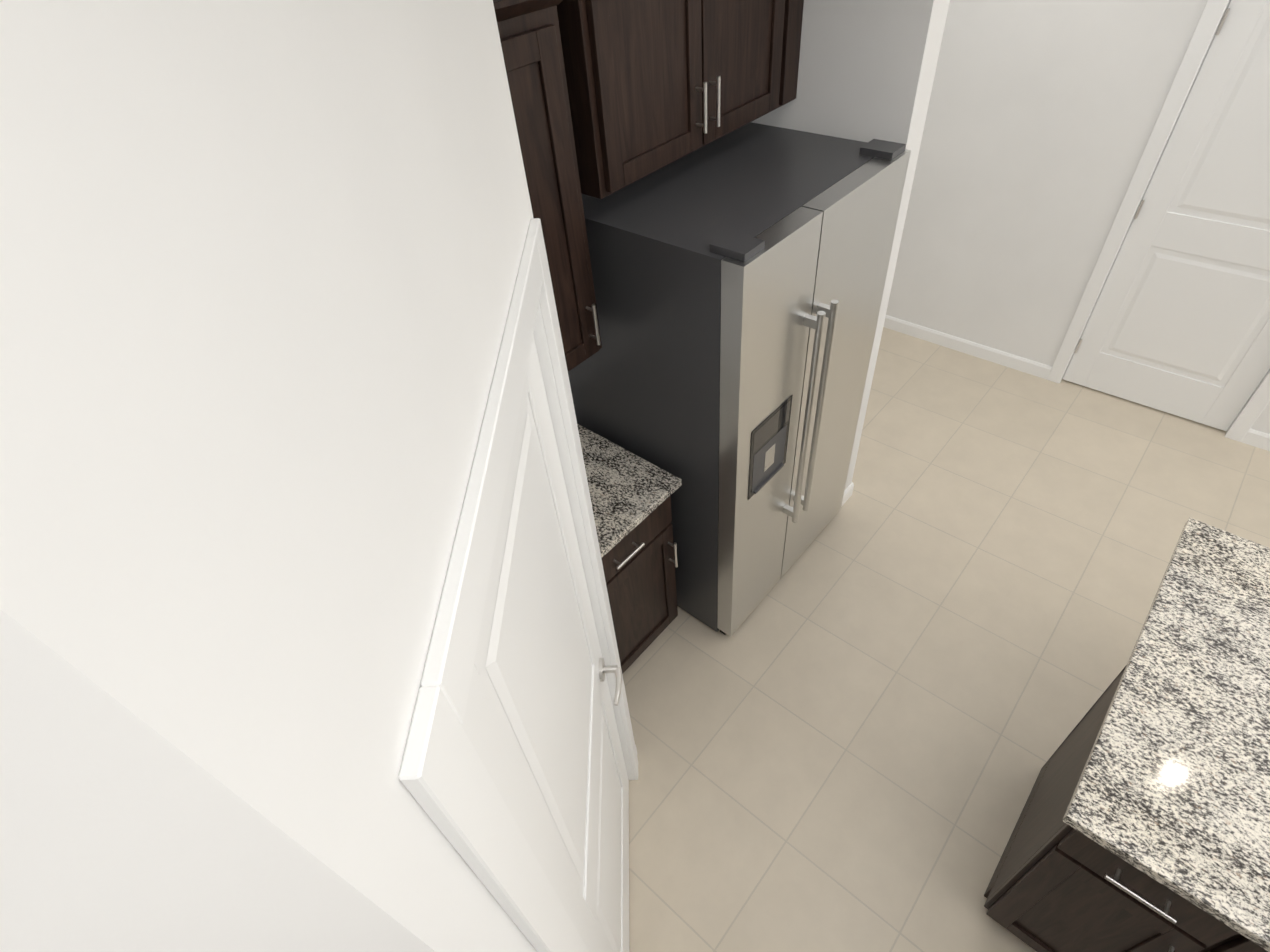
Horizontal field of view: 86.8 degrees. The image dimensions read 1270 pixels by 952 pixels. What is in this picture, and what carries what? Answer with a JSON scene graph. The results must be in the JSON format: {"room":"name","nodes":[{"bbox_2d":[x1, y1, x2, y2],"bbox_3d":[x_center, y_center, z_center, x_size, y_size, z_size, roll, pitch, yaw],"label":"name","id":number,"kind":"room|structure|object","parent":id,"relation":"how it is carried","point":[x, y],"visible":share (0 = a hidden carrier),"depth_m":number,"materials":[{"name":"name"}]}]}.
{"room":"kitchen","nodes":[
{"label":"kitchen","id":0,"kind":"room"},
{"bbox_2d":[0,609,434,951],"bbox_3d":[-0.370,0.948,0.775,0.120,2.750,0.680,29,54,31],"label":"wall","id":1,"kind":"structure","parent":0,"point":[123,828],"depth_m":0.26,"materials":[{"name":"paint"}]},
{"bbox_2d":[0,0,536,951],"bbox_3d":[-0.167,0.439,1.277,0.120,2.750,1.000,-4,44,3],"label":"wall","id":2,"kind":"structure","parent":0,"point":[260,260],"depth_m":0.33,"materials":[{"name":"paint"}]},
{"bbox_2d":[398,218,637,951],"bbox_3d":[-0.122,0.651,1.511,0.112,2.115,0.900,-4,44,3],"label":"door frame","id":3,"kind":"structure","parent":2,"relation":"attached to","point":[444,777],"depth_m":0.68,"materials":[{"name":"white wood"}]},
{"bbox_2d":[461,335,628,951],"bbox_3d":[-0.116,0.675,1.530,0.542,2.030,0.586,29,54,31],"label":"pantry door","id":4,"kind":"structure","parent":2,"relation":"in","point":[539,725],"depth_m":1.15,"materials":[{"name":"white wood"}]},
{"bbox_2d":[752,0,949,490],"bbox_3d":[0.146,-1.309,3.045,2.170,2.750,0.121,29,54,31],"label":"wall","id":5,"kind":"structure","parent":0,"point":[866,70],"depth_m":2.18,"materials":[{"name":"paint"}]},
{"bbox_2d":[841,482,853,506],"bbox_3d":[1.068,0.100,3.406,0.013,0.085,0.129,29,54,31],"label":"baseboard","id":6,"kind":"structure","parent":5,"relation":"attached to","point":[848,491],"depth_m":3.40,"materials":[{"name":"white wood"}]},
{"bbox_2d":[622,327,1269,951],"bbox_3d":[2.198,1.454,1.984,9.100,0.060,5.350,29,54,31],"label":"floor","id":7,"kind":"structure","parent":0,"point":[858,727],"depth_m":2.77,"materials":[{"name":"tile"}]},
{"bbox_2d":[601,495,677,673],"bbox_3d":[-0.209,0.399,2.668,0.606,0.884,0.540,29,54,31],"label":"base cabinet","id":8,"kind":"object","parent":7,"relation":"on","point":[640,562],"visible":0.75,"depth_m":2.52,"materials":[{"name":"brown wood"}]},
{"bbox_2d":[577,424,681,557],"bbox_3d":[-0.247,0.023,2.328,0.588,0.130,0.570,29,54,31],"label":"countertop","id":9,"kind":"structure","parent":8,"relation":"on","point":[629,491],"depth_m":2.34,"materials":[{"name":"stone"}]},
{"bbox_2d":[568,122,910,636],"bbox_3d":[0.380,-0.319,2.705,0.848,1.767,0.930,29,54,31],"label":"refrigerator","id":10,"kind":"object","parent":7,"relation":"on","point":[739,275],"visible":0.96,"depth_m":2.16,"materials":[{"name":"grey metal"}]},
{"bbox_2d":[984,666,1201,951],"bbox_3d":[1.381,0.997,1.869,0.395,0.884,0.620,29,54,31],"label":"base cabinet","id":11,"kind":"object","parent":7,"relation":"on","point":[1057,884],"depth_m":1.75,"materials":[{"name":"brown wood"}]},
{"bbox_2d":[1124,910,1267,951],"bbox_3d":[1.578,1.107,1.733,0.399,0.884,0.620,29,54,31],"label":"base cabinet","id":12,"kind":"object","parent":7,"relation":"on","point":[1202,932],"depth_m":1.46,"materials":[{"name":"brown wood"}]},
{"bbox_2d":[1063,518,1269,951],"bbox_3d":[2.466,1.085,0.994,3.046,0.030,1.120,29,54,31],"label":"countertop","id":13,"kind":"structure","parent":12,"relation":"on","point":[1172,791],"depth_m":1.58,"materials":[{"name":"stone"}]},
{"bbox_2d":[886,0,1269,433],"bbox_3d":[3.682,-0.883,2.201,8.690,2.750,0.120,29,54,31],"label":"wall","id":14,"kind":"structure","parent":0,"point":[1042,116],"depth_m":3.44,"materials":[{"name":"paint"}]},
{"bbox_2d":[883,315,1051,379],"bbox_3d":[1.895,-0.921,4.366,1.500,0.085,0.013,29,54,31],"label":"baseboard","id":15,"kind":"structure","parent":14,"relation":"attached to","point":[1022,364],"depth_m":4.22,"materials":[{"name":"white wood"}]},
{"bbox_2d":[1047,0,1269,441],"bbox_3d":[2.763,-1.163,3.053,0.950,2.115,0.112,29,54,31],"label":"door frame","id":16,"kind":"structure","parent":14,"relation":"attached to","point":[1195,55],"depth_m":3.25,"materials":[{"name":"white wood"}]},
{"bbox_2d":[1063,0,1269,430],"bbox_3d":[2.744,-1.125,3.060,0.807,2.030,0.100,29,54,31],"label":"hall door","id":17,"kind":"structure","parent":14,"relation":"in","point":[1178,323],"depth_m":3.23,"materials":[{"name":"white wood"}]},
{"bbox_2d":[1241,428,1269,450],"bbox_3d":[5.037,0.829,2.201,4.995,0.085,0.013,29,54,31],"label":"baseboard","id":18,"kind":"structure","parent":14,"relation":"attached to","point":[1255,438],"depth_m":3.46,"materials":[{"name":"white wood"}]},
{"bbox_3d":[-0.255,-0.678,2.440,0.120,2.750,1.721,29,54,31],"label":"wall","id":19,"kind":"structure","parent":0,"visible":0},
{"bbox_2d":[493,0,601,371],"bbox_3d":[-0.399,-0.667,1.764,0.366,0.955,0.565,29,54,31],"label":"upper cabinet","id":20,"kind":"object","parent":19,"relation":"attached to","point":[530,38],"visible":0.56,"depth_m":1.67,"materials":[{"name":"brown wood"}]},
{"bbox_2d":[556,0,803,198],"bbox_3d":[0.091,-1.333,1.938,0.366,0.690,1.032,29,54,31],"label":"upper cabinet","id":21,"kind":"object","parent":19,"relation":"attached to","point":[653,86],"visible":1,"depth_m":1.87,"materials":[{"name":"brown wood"}]}
]}

